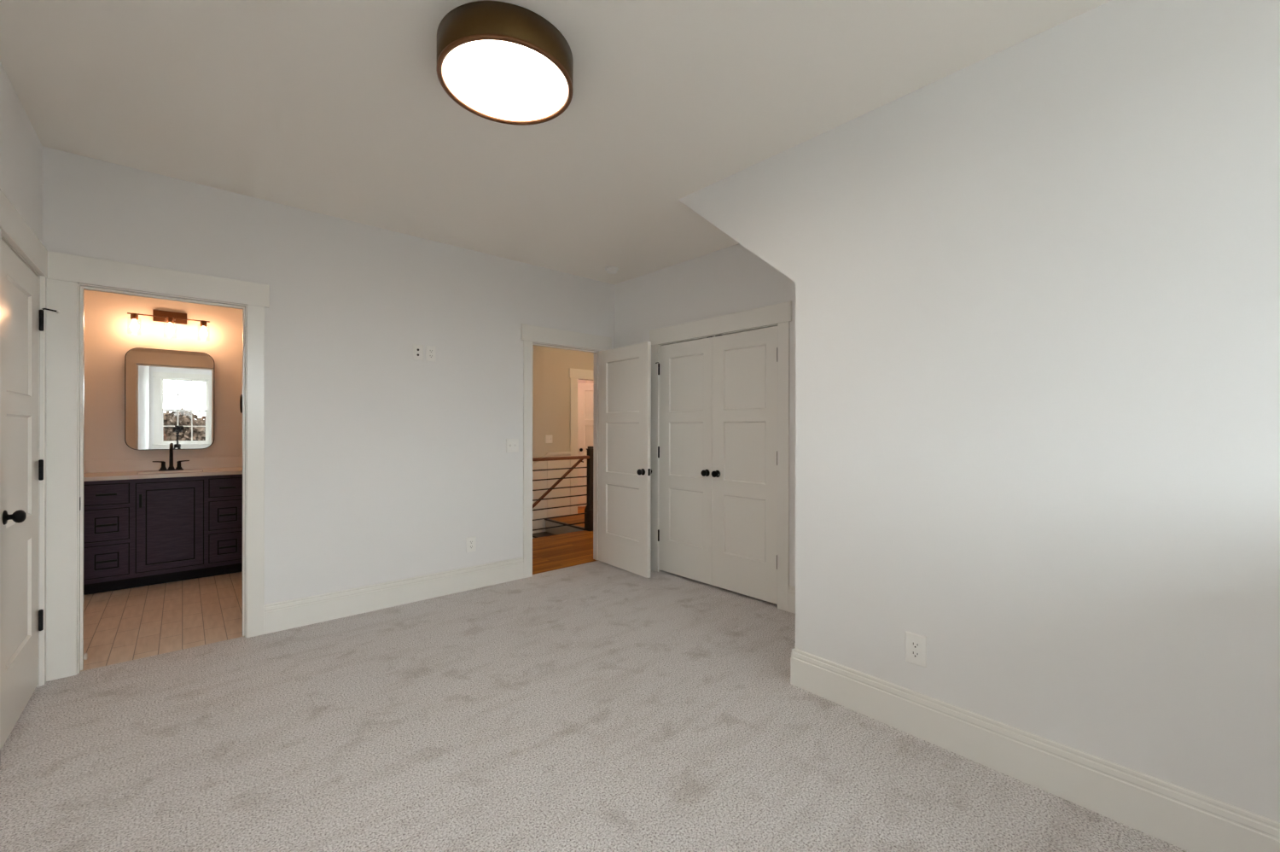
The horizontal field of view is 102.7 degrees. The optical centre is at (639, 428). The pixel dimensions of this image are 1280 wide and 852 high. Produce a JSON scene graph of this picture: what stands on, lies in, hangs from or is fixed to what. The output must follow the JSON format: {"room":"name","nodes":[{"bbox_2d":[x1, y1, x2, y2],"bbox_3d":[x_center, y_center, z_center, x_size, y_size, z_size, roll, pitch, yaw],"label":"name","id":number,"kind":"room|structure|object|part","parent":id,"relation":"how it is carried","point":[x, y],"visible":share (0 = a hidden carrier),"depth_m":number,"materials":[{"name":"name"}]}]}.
{"room":"empty bedroom","nodes":[
{"label":"empty bedroom","id":0,"kind":"room"},
{"bbox_2d":[0,61,42,244],"bbox_3d":[-0.939,-0.073,0.018,0.300,2.745,6.720,0,0,-42],"label":"wall","id":1,"kind":"structure","parent":0,"point":[20,148],"depth_m":2.25,"materials":[{"name":"white paint"}]},
{"bbox_2d":[0,239,59,749],"bbox_3d":[-2.743,0.263,2.284,0.104,2.034,0.835,0,0,-42],"label":"door","id":2,"kind":"structure","parent":1,"relation":"in","point":[21,469],"depth_m":2.29,"materials":[{"name":"white wood"}]},
{"bbox_3d":[-2.554,0.359,2.090,0.058,0.058,0.058,0,0,-42],"label":"knob","id":3,"kind":"part","parent":2,"relation":"part of","materials":[{"name":"black metal"}]},
{"bbox_3d":[-2.769,0.756,2.261,0.013,0.470,0.473,0,0,-42],"label":"panel","id":4,"kind":"part","parent":2,"relation":"part of","materials":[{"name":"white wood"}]},
{"bbox_3d":[-2.768,0.174,2.261,0.013,0.471,0.473,0,0,-42],"label":"panel","id":5,"kind":"part","parent":2,"relation":"part of","materials":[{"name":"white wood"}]},
{"bbox_3d":[-2.767,-0.394,2.261,0.013,0.483,0.473,0,0,-42],"label":"panel","id":6,"kind":"part","parent":2,"relation":"part of","materials":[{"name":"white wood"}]},
{"bbox_3d":[-2.760,0.263,2.252,0.035,2.034,0.809,0,0,-42],"label":"frame","id":7,"kind":"part","parent":2,"relation":"part of","materials":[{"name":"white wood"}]},
{"bbox_2d":[83,289,242,460],"bbox_3d":[-4.336,-0.079,4.722,1.330,2.745,0.120,0,0,-42],"label":"wall","id":8,"kind":"structure","parent":0,"point":[108,334],"depth_m":4.56,"materials":[{"name":"white paint"}]},
{"bbox_2d":[83,456,242,472],"bbox_3d":[-4.288,0.323,4.668,1.082,0.102,0.019,0,0,-42],"label":"backsplash","id":9,"kind":"structure","parent":8,"relation":"attached to","point":[95,466],"depth_m":4.59,"materials":[{"name":"white stone"}]},
{"bbox_2d":[127,309,209,339],"bbox_3d":[-4.237,-0.942,4.612,0.544,0.253,0.171,0,0,-42],"label":"vanity light","id":10,"kind":"object","parent":8,"relation":"attached to","point":[171,317],"visible":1,"depth_m":4.62,"materials":[{"name":"brown metal"}]},
{"bbox_2d":[128,312,139,330],"bbox_3d":[-4.378,-0.907,4.428,0.084,0.183,0.084,0,0,-42],"label":"bulb","id":11,"kind":"object","parent":10,"relation":"attached to","point":[134,326],"depth_m":4.41,"materials":[{"name":"glass"}]},
{"bbox_2d":[166,316,174,333],"bbox_3d":[-4.208,-0.907,4.580,0.084,0.183,0.084,0,0,-42],"label":"bulb","id":12,"kind":"object","parent":10,"relation":"attached to","point":[170,329],"depth_m":4.57,"materials":[{"name":"glass"}]},
{"bbox_2d":[199,320,209,339],"bbox_3d":[-4.038,-0.906,4.732,0.084,0.183,0.084,0,0,-42],"label":"bulb","id":13,"kind":"object","parent":10,"relation":"attached to","point":[203,333],"depth_m":4.72,"materials":[{"name":"glass"}]},
{"bbox_2d":[124,347,214,449],"bbox_3d":[-4.273,-0.262,4.665,0.600,0.905,0.041,0,0,-42],"label":"wall mirror","id":14,"kind":"object","parent":8,"relation":"attached to","point":[169,394],"visible":0.98,"depth_m":4.64,"materials":[{"name":"clear mirror"}]},
{"bbox_2d":[42,145,614,604],"bbox_3d":[-0.694,-0.073,4.826,7.200,2.745,0.120,0,0,-42],"label":"wall","id":15,"kind":"structure","parent":0,"point":[381,462],"depth_m":3.60,"materials":[{"name":"white paint"}]},
{"bbox_2d":[83,652,87,659],"bbox_3d":[-3.014,1.236,2.773,0.024,0.040,0.040,0,0,-42],"label":"bumper cover","id":16,"kind":"object","parent":15,"relation":"attached to","point":[85,655],"visible":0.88,"depth_m":2.77,"materials":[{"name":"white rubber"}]},
{"bbox_2d":[0,188,269,765],"bbox_3d":[-2.468,0.193,2.573,1.067,2.207,1.137,0,0,-42],"label":"door frame","id":17,"kind":"structure","parent":15,"relation":"attached to","point":[68,275],"depth_m":2.68,"materials":[{"name":"white wood"}]},
{"bbox_2d":[264,556,523,634],"bbox_3d":[-1.315,1.207,4.181,2.845,0.183,0.016,0,0,-42],"label":"baseboard","id":18,"kind":"structure","parent":15,"relation":"attached to","point":[282,615],"depth_m":3.69,"materials":[{"name":"white wood"}]},
{"bbox_2d":[413,343,423,360],"bbox_3d":[-1.673,-0.576,3.860,0.072,0.117,0.014,0,0,-42],"label":"cable plate","id":19,"kind":"object","parent":15,"relation":"attached to","point":[417,349],"visible":1,"depth_m":3.86,"materials":[{"name":"white plastic"}]},
{"bbox_2d":[425,345,436,361],"bbox_3d":[-1.604,-0.576,3.925,0.072,0.117,0.009,0,0,-42],"label":"wall outlet","id":20,"kind":"object","parent":15,"relation":"attached to","point":[430,350],"visible":1,"depth_m":3.92,"materials":[{"name":"white plastic"}]},
{"bbox_2d":[465,535,476,552],"bbox_3d":[-1.366,0.936,4.140,0.078,0.122,0.009,0,0,-42],"label":"wall outlet","id":21,"kind":"object","parent":15,"relation":"attached to","point":[470,541],"visible":1,"depth_m":4.13,"materials":[{"name":"white plastic"}]},
{"bbox_2d":[506,438,518,452],"bbox_3d":[-1.089,0.145,4.380,0.116,0.117,0.018,0,0,-42],"label":"light switch","id":22,"kind":"object","parent":15,"relation":"attached to","point":[512,445],"visible":1,"depth_m":4.38,"materials":[{"name":"white plastic"}]},
{"bbox_2d":[520,323,611,577],"bbox_3d":[-0.700,0.196,4.806,0.990,2.207,0.142,0,0,-42],"label":"door frame","id":23,"kind":"structure","parent":15,"relation":"attached to","point":[530,334],"depth_m":4.55,"materials":[{"name":"white wood"}]},
{"bbox_2d":[598,341,651,577],"bbox_3d":[-0.155,0.267,4.703,0.150,2.034,0.762,0,0,-39],"label":"door","id":24,"kind":"structure","parent":15,"relation":"in","point":[625,372],"depth_m":4.66,"materials":[{"name":"white wood"}]},
{"bbox_3d":[-0.153,-0.390,4.701,0.013,0.483,0.500,0,0,-39],"label":"panel","id":25,"kind":"part","parent":24,"relation":"part of","materials":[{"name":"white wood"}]},
{"bbox_3d":[-0.153,0.178,4.701,0.013,0.471,0.500,0,0,-39],"label":"panel","id":26,"kind":"part","parent":24,"relation":"part of","materials":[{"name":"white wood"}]},
{"bbox_3d":[-0.154,0.760,4.701,0.013,0.470,0.500,0,0,-39],"label":"panel","id":27,"kind":"part","parent":24,"relation":"part of","materials":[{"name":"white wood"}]},
{"bbox_3d":[0.004,0.376,4.431,0.058,0.058,0.058,0,0,-39],"label":"knob","id":28,"kind":"part","parent":24,"relation":"part of","materials":[{"name":"black metal"}]},
{"bbox_2d":[0,0,1111,284],"bbox_3d":[0.022,-1.494,4.029,7.200,0.100,11.420,0,0,-42],"label":"ceiling","id":29,"kind":"structure","parent":0,"point":[338,108],"depth_m":2.23,"materials":[{"name":"white paint"}]},
{"bbox_2d":[436,0,573,125],"bbox_3d":[-0.514,-1.382,1.977,0.507,0.126,0.507,0,0,-42],"label":"ceiling light","id":30,"kind":"object","parent":29,"relation":"attached to","point":[502,62],"visible":1,"depth_m":1.87,"materials":[{"name":"brown metal"}]},
{"bbox_2d":[442,40,567,120],"bbox_3d":[-0.514,-1.331,1.977,0.465,0.010,0.465,0,0,-42],"label":"diffuser","id":31,"kind":"object","parent":30,"relation":"attached to","point":[491,79],"depth_m":1.94,"materials":[{"name":"white plastic"}]},
{"bbox_2d":[605,265,618,273],"bbox_3d":[-0.254,-1.424,4.601,0.128,0.042,0.128,0,0,-42],"label":"smoke detector","id":32,"kind":"object","parent":29,"relation":"attached to","point":[611,269],"visible":1,"depth_m":4.56,"materials":[{"name":"white plastic"}]},
{"bbox_2d":[532,344,593,465],"bbox_3d":[-1.583,1.426,7.319,5.200,5.745,0.120,0,0,-42],"label":"wall","id":33,"kind":"structure","parent":0,"point":[550,365],"depth_m":7.51,"materials":[{"name":"beige paint"}]},
{"bbox_2d":[545,435,552,442],"bbox_3d":[-1.323,0.150,7.458,0.116,0.117,0.018,0,0,-42],"label":"light switch","id":34,"kind":"object","parent":33,"relation":"attached to","point":[548,438],"visible":1,"depth_m":7.46,"materials":[{"name":"white plastic"}]},
{"bbox_2d":[532,451,570,533],"bbox_3d":[-1.815,2.320,7.013,2.050,3.955,0.030,0,0,-42],"label":"wainscot","id":35,"kind":"structure","parent":33,"relation":"attached to","point":[551,463],"depth_m":7.47,"materials":[{"name":"white paint"}]},
{"bbox_2d":[569,367,593,514],"bbox_3d":[-0.609,0.196,8.174,1.330,2.207,0.142,0,0,-42],"label":"door frame","id":36,"kind":"structure","parent":33,"relation":"attached to","point":[575,375],"depth_m":7.74,"materials":[{"name":"white wood"}]},
{"bbox_2d":[577,383,593,506],"bbox_3d":[-0.643,0.267,8.481,0.780,2.034,0.092,0,0,-7],"label":"door","id":37,"kind":"structure","parent":33,"relation":"in","point":[585,391],"depth_m":8.46,"materials":[{"name":"white wood"}]},
{"bbox_3d":[-0.647,0.760,8.509,0.560,0.470,0.013,0,0,-7],"label":"panel","id":38,"kind":"part","parent":37,"relation":"part of","materials":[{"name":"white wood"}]},
{"bbox_3d":[-0.646,0.177,8.509,0.560,0.471,0.013,0,0,-7],"label":"panel","id":39,"kind":"part","parent":37,"relation":"part of","materials":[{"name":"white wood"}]},
{"bbox_3d":[-0.645,-0.391,8.509,0.560,0.483,0.013,0,0,-7],"label":"panel","id":40,"kind":"part","parent":37,"relation":"part of","materials":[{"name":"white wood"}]},
{"bbox_2d":[577,379,586,383],"bbox_3d":[-1.250,-0.074,9.124,2.300,2.745,2.130,0,0,-42],"label":"wall","id":41,"kind":"structure","parent":0,"point":[578,381],"depth_m":10.47,"materials":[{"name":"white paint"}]},
{"bbox_2d":[0,506,1188,851],"bbox_3d":[0.017,1.426,4.029,7.200,0.250,11.420,0,0,-42],"label":"floor","id":42,"kind":"structure","parent":0,"point":[597,706],"depth_m":2.12,"materials":[{"name":"carpet"}]},
{"bbox_2d":[83,473,242,594],"bbox_3d":[-4.103,0.850,4.460,1.082,0.888,0.575,0,0,-42],"label":"bathroom vanity","id":43,"kind":"object","parent":42,"relation":"on","point":[137,532],"visible":0.85,"depth_m":4.23,"materials":[{"name":"grey paint"}]},
{"bbox_3d":[-4.197,1.043,4.025,0.116,0.016,0.030,0,0,-42],"label":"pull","id":44,"kind":"part","parent":43,"relation":"part of","materials":[{"name":"black metal"}]},
{"bbox_3d":[-4.197,0.758,4.025,0.116,0.016,0.030,0,0,-42],"label":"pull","id":45,"kind":"part","parent":43,"relation":"part of","materials":[{"name":"black metal"}]},
{"bbox_3d":[-4.189,0.517,4.016,0.116,0.016,0.030,0,0,-42],"label":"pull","id":46,"kind":"part","parent":43,"relation":"part of","materials":[{"name":"black metal"}]},
{"bbox_3d":[-4.207,1.043,4.035,0.242,0.242,0.020,0,0,-42],"label":"drawer","id":47,"kind":"part","parent":43,"relation":"part of","materials":[{"name":"grey paint"}]},
{"bbox_3d":[-4.210,1.043,4.038,0.136,0.126,0.007,0,0,-42],"label":"inset panel","id":48,"kind":"part","parent":43,"relation":"part of","materials":[{"name":"grey paint"}]},
{"bbox_3d":[-4.206,0.758,4.035,0.242,0.243,0.020,0,0,-42],"label":"drawer","id":49,"kind":"part","parent":43,"relation":"part of","materials":[{"name":"grey paint"}]},
{"bbox_3d":[-4.206,0.517,4.035,0.242,0.153,0.020,0,0,-42],"label":"drawer","id":50,"kind":"part","parent":43,"relation":"part of","materials":[{"name":"grey paint"}]},
{"bbox_3d":[-4.209,0.758,4.038,0.136,0.126,0.007,0,0,-42],"label":"inset panel","id":51,"kind":"part","parent":43,"relation":"part of","materials":[{"name":"grey paint"}]},
{"bbox_3d":[-4.047,0.584,4.144,0.016,0.110,0.030,0,0,-42],"label":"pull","id":52,"kind":"part","parent":43,"relation":"part of","materials":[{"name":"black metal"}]},
{"bbox_2d":[83,456,242,481],"bbox_3d":[-4.104,0.339,4.462,1.082,0.133,0.572,0,0,-42],"label":"countertop","id":53,"kind":"structure","parent":43,"relation":"on","point":[126,468],"depth_m":4.48,"materials":[{"name":"white stone"}]},
{"bbox_2d":[152,442,189,471],"bbox_3d":[-4.178,0.252,4.559,0.244,0.242,0.139,0,0,-42],"label":"faucet","id":54,"kind":"object","parent":53,"relation":"on","point":[171,467],"visible":1,"depth_m":4.58,"materials":[{"name":"black metal"}]},
{"bbox_3d":[-4.262,0.326,4.540,0.095,0.079,0.050,0,0,-42],"label":"handle","id":55,"kind":"part","parent":54,"relation":"part of","materials":[{"name":"black metal"}]},
{"bbox_3d":[-4.178,0.248,4.558,0.052,0.234,0.137,0,0,-42],"label":"spout","id":56,"kind":"part","parent":54,"relation":"part of","materials":[{"name":"black metal"}]},
{"bbox_3d":[-4.207,0.368,4.590,0.165,0.010,0.055,0,0,-42],"label":"plate","id":57,"kind":"part","parent":54,"relation":"part of","materials":[{"name":"black metal"}]},
{"bbox_3d":[-4.151,0.326,4.639,0.095,0.079,0.050,0,0,-42],"label":"handle","id":58,"kind":"part","parent":54,"relation":"part of","materials":[{"name":"black metal"}]},
{"bbox_3d":[-3.929,0.806,4.283,0.410,0.717,0.020,0,0,-42],"label":"door","id":59,"kind":"part","parent":43,"relation":"part of","materials":[{"name":"grey paint"}]},
{"bbox_3d":[-3.932,0.808,4.287,0.306,0.616,0.007,0,0,-42],"label":"inset panel","id":60,"kind":"part","parent":43,"relation":"part of","materials":[{"name":"grey paint"}]},
{"bbox_3d":[-3.655,1.044,4.529,0.242,0.242,0.020,0,0,-42],"label":"drawer","id":61,"kind":"part","parent":43,"relation":"part of","materials":[{"name":"grey paint"}]},
{"bbox_3d":[-3.654,0.759,4.529,0.242,0.243,0.020,0,0,-42],"label":"drawer","id":62,"kind":"part","parent":43,"relation":"part of","materials":[{"name":"grey paint"}]},
{"bbox_3d":[-3.654,0.518,4.529,0.242,0.153,0.020,0,0,-42],"label":"drawer","id":63,"kind":"part","parent":43,"relation":"part of","materials":[{"name":"grey paint"}]},
{"bbox_3d":[-3.658,1.044,4.532,0.136,0.126,0.007,0,0,-42],"label":"inset panel","id":64,"kind":"part","parent":43,"relation":"part of","materials":[{"name":"grey paint"}]},
{"bbox_3d":[-3.657,0.759,4.532,0.136,0.126,0.007,0,0,-42],"label":"inset panel","id":65,"kind":"part","parent":43,"relation":"part of","materials":[{"name":"grey paint"}]},
{"bbox_3d":[-3.645,1.044,4.519,0.116,0.016,0.030,0,0,-42],"label":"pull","id":66,"kind":"part","parent":43,"relation":"part of","materials":[{"name":"black metal"}]},
{"bbox_3d":[-3.645,0.759,4.519,0.116,0.016,0.030,0,0,-42],"label":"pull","id":67,"kind":"part","parent":43,"relation":"part of","materials":[{"name":"black metal"}]},
{"bbox_3d":[-3.637,0.518,4.510,0.116,0.016,0.030,0,0,-42],"label":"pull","id":68,"kind":"part","parent":43,"relation":"part of","materials":[{"name":"black metal"}]},
{"bbox_2d":[532,518,584,538],"bbox_3d":[-1.807,2.152,6.306,2.166,1.711,1.062,0,0,-42],"label":"staircase","id":69,"kind":"structure","parent":42,"relation":"attached to","point":[549,522],"depth_m":7.15,"materials":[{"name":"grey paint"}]},
{"bbox_2d":[532,446,593,530],"bbox_3d":[-1.620,0.760,5.676,2.754,1.075,0.112,0,0,-42],"label":"guardrail","id":70,"kind":"object","parent":42,"relation":"on","point":[588,513],"visible":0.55,"depth_m":6.46,"materials":[{"name":"brown wood"}]},
{"bbox_3d":[-1.654,0.360,5.645,2.660,0.039,0.066,0,0,-42],"label":"handrail","id":71,"kind":"part","parent":70,"relation":"part of","materials":[{"name":"brown wood"}]},
{"bbox_3d":[-0.635,0.762,6.557,0.112,1.075,0.112,0,0,-42],"label":"newel post","id":72,"kind":"part","parent":70,"relation":"part of","materials":[{"name":"black wood"}]},
{"bbox_2d":[614,243,795,587],"bbox_3d":[0.809,-0.071,4.211,0.360,2.745,2.800,0,0,-42],"label":"wall","id":73,"kind":"structure","parent":0,"point":[731,279],"depth_m":4.25,"materials":[{"name":"white paint"}]},
{"bbox_2d":[654,337,712,584],"bbox_3d":[0.364,0.264,4.422,0.092,2.030,0.654,0,0,-42],"label":"door","id":74,"kind":"structure","parent":73,"relation":"in","point":[685,368],"depth_m":4.41,"materials":[{"name":"white wood"}]},
{"bbox_3d":[0.406,-0.389,4.420,0.013,0.483,0.401,0,0,-42],"label":"panel","id":75,"kind":"part","parent":74,"relation":"part of","materials":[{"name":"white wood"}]},
{"bbox_3d":[0.405,0.179,4.420,0.013,0.471,0.401,0,0,-42],"label":"panel","id":76,"kind":"part","parent":74,"relation":"part of","materials":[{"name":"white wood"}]},
{"bbox_3d":[0.404,0.761,4.420,0.013,0.470,0.401,0,0,-42],"label":"panel","id":77,"kind":"part","parent":74,"relation":"part of","materials":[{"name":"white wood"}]},
{"bbox_3d":[0.532,0.364,4.207,0.058,0.058,0.058,0,0,-42],"label":"knob","id":78,"kind":"part","parent":74,"relation":"part of","materials":[{"name":"black metal"}]},
{"bbox_2d":[649,301,791,611],"bbox_3d":[0.628,0.198,4.217,0.142,2.207,1.472,0,0,-42],"label":"door frame","id":79,"kind":"structure","parent":73,"relation":"attached to","point":[779,315],"depth_m":3.79,"materials":[{"name":"white wood"}]},
{"bbox_2d":[711,325,777,604],"bbox_3d":[0.794,0.265,3.941,0.092,2.030,0.632,0,0,-42],"label":"door","id":80,"kind":"structure","parent":73,"relation":"in","point":[744,474],"depth_m":3.94,"materials":[{"name":"white wood"}]},
{"bbox_3d":[0.607,0.365,4.124,0.058,0.058,0.058,0,0,-42],"label":"knob","id":81,"kind":"part","parent":80,"relation":"part of","materials":[{"name":"black metal"}]},
{"bbox_3d":[0.815,-0.389,3.962,0.013,0.483,0.397,0,0,-42],"label":"panel","id":82,"kind":"part","parent":80,"relation":"part of","materials":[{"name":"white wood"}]},
{"bbox_3d":[0.814,0.179,3.962,0.013,0.471,0.397,0,0,-42],"label":"panel","id":83,"kind":"part","parent":80,"relation":"part of","materials":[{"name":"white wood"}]},
{"bbox_3d":[0.813,0.762,3.962,0.013,0.470,0.397,0,0,-42],"label":"panel","id":84,"kind":"part","parent":80,"relation":"part of","materials":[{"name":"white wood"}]},
{"bbox_2d":[678,0,1279,821],"bbox_3d":[2.275,-0.068,1.717,1.020,2.745,4.967,0,0,-42],"label":"wall","id":85,"kind":"structure","parent":0,"point":[1037,282],"depth_m":1.81,"materials":[{"name":"white paint"}]},
{"bbox_2d":[905,630,926,667],"bbox_3d":[1.173,0.939,2.175,0.009,0.130,0.086,0,0,-42],"label":"wall outlet","id":86,"kind":"object","parent":85,"relation":"attached to","point":[916,644],"visible":1,"depth_m":2.17,"materials":[{"name":"white plastic"}]},
{"bbox_2d":[911,650,919,657],"bbox_3d":[1.171,0.958,2.174,0.004,0.028,0.033,0,0,-42],"label":"receptacle","id":87,"kind":"object","parent":86,"relation":"attached to","point":[915,654],"depth_m":2.17,"materials":[{"name":"grey"}]},
{"bbox_2d":[911,640,919,648],"bbox_3d":[1.171,0.919,2.174,0.004,0.028,0.033,0,0,-42],"label":"receptacle","id":88,"kind":"object","parent":86,"relation":"attached to","point":[915,644],"depth_m":2.17,"materials":[{"name":"grey"}]},
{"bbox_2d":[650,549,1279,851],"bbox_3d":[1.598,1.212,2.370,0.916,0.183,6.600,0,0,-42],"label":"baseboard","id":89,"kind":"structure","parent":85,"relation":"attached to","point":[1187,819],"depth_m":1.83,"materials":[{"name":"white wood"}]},
{"bbox_3d":[-3.102,-0.077,4.249,0.120,2.745,2.230,0,0,-42],"label":"wall","id":90,"kind":"structure","parent":0,"visible":0},
{"bbox_2d":[239,394,242,413],"bbox_3d":[-3.647,-0.237,4.721,0.064,0.185,0.167,0,0,-42],"label":"towel ring","id":91,"kind":"object","parent":90,"relation":"attached to","point":[241,397],"visible":0.8,"depth_m":4.74,"materials":[{"name":"black metal"}]},
{"bbox_3d":[-1.947,2.922,6.111,3.050,2.750,1.200,0,0,-42],"label":"wall","id":92,"kind":"structure","parent":0,"visible":0},
{"bbox_2d":[532,459,583,508],"bbox_3d":[-1.312,0.958,6.085,1.595,1.224,0.066,0,0,-42],"label":"stair handrail","id":93,"kind":"object","parent":92,"relation":"attached to","point":[569,470],"visible":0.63,"depth_m":6.32,"materials":[{"name":"brown wood"}]}
]}

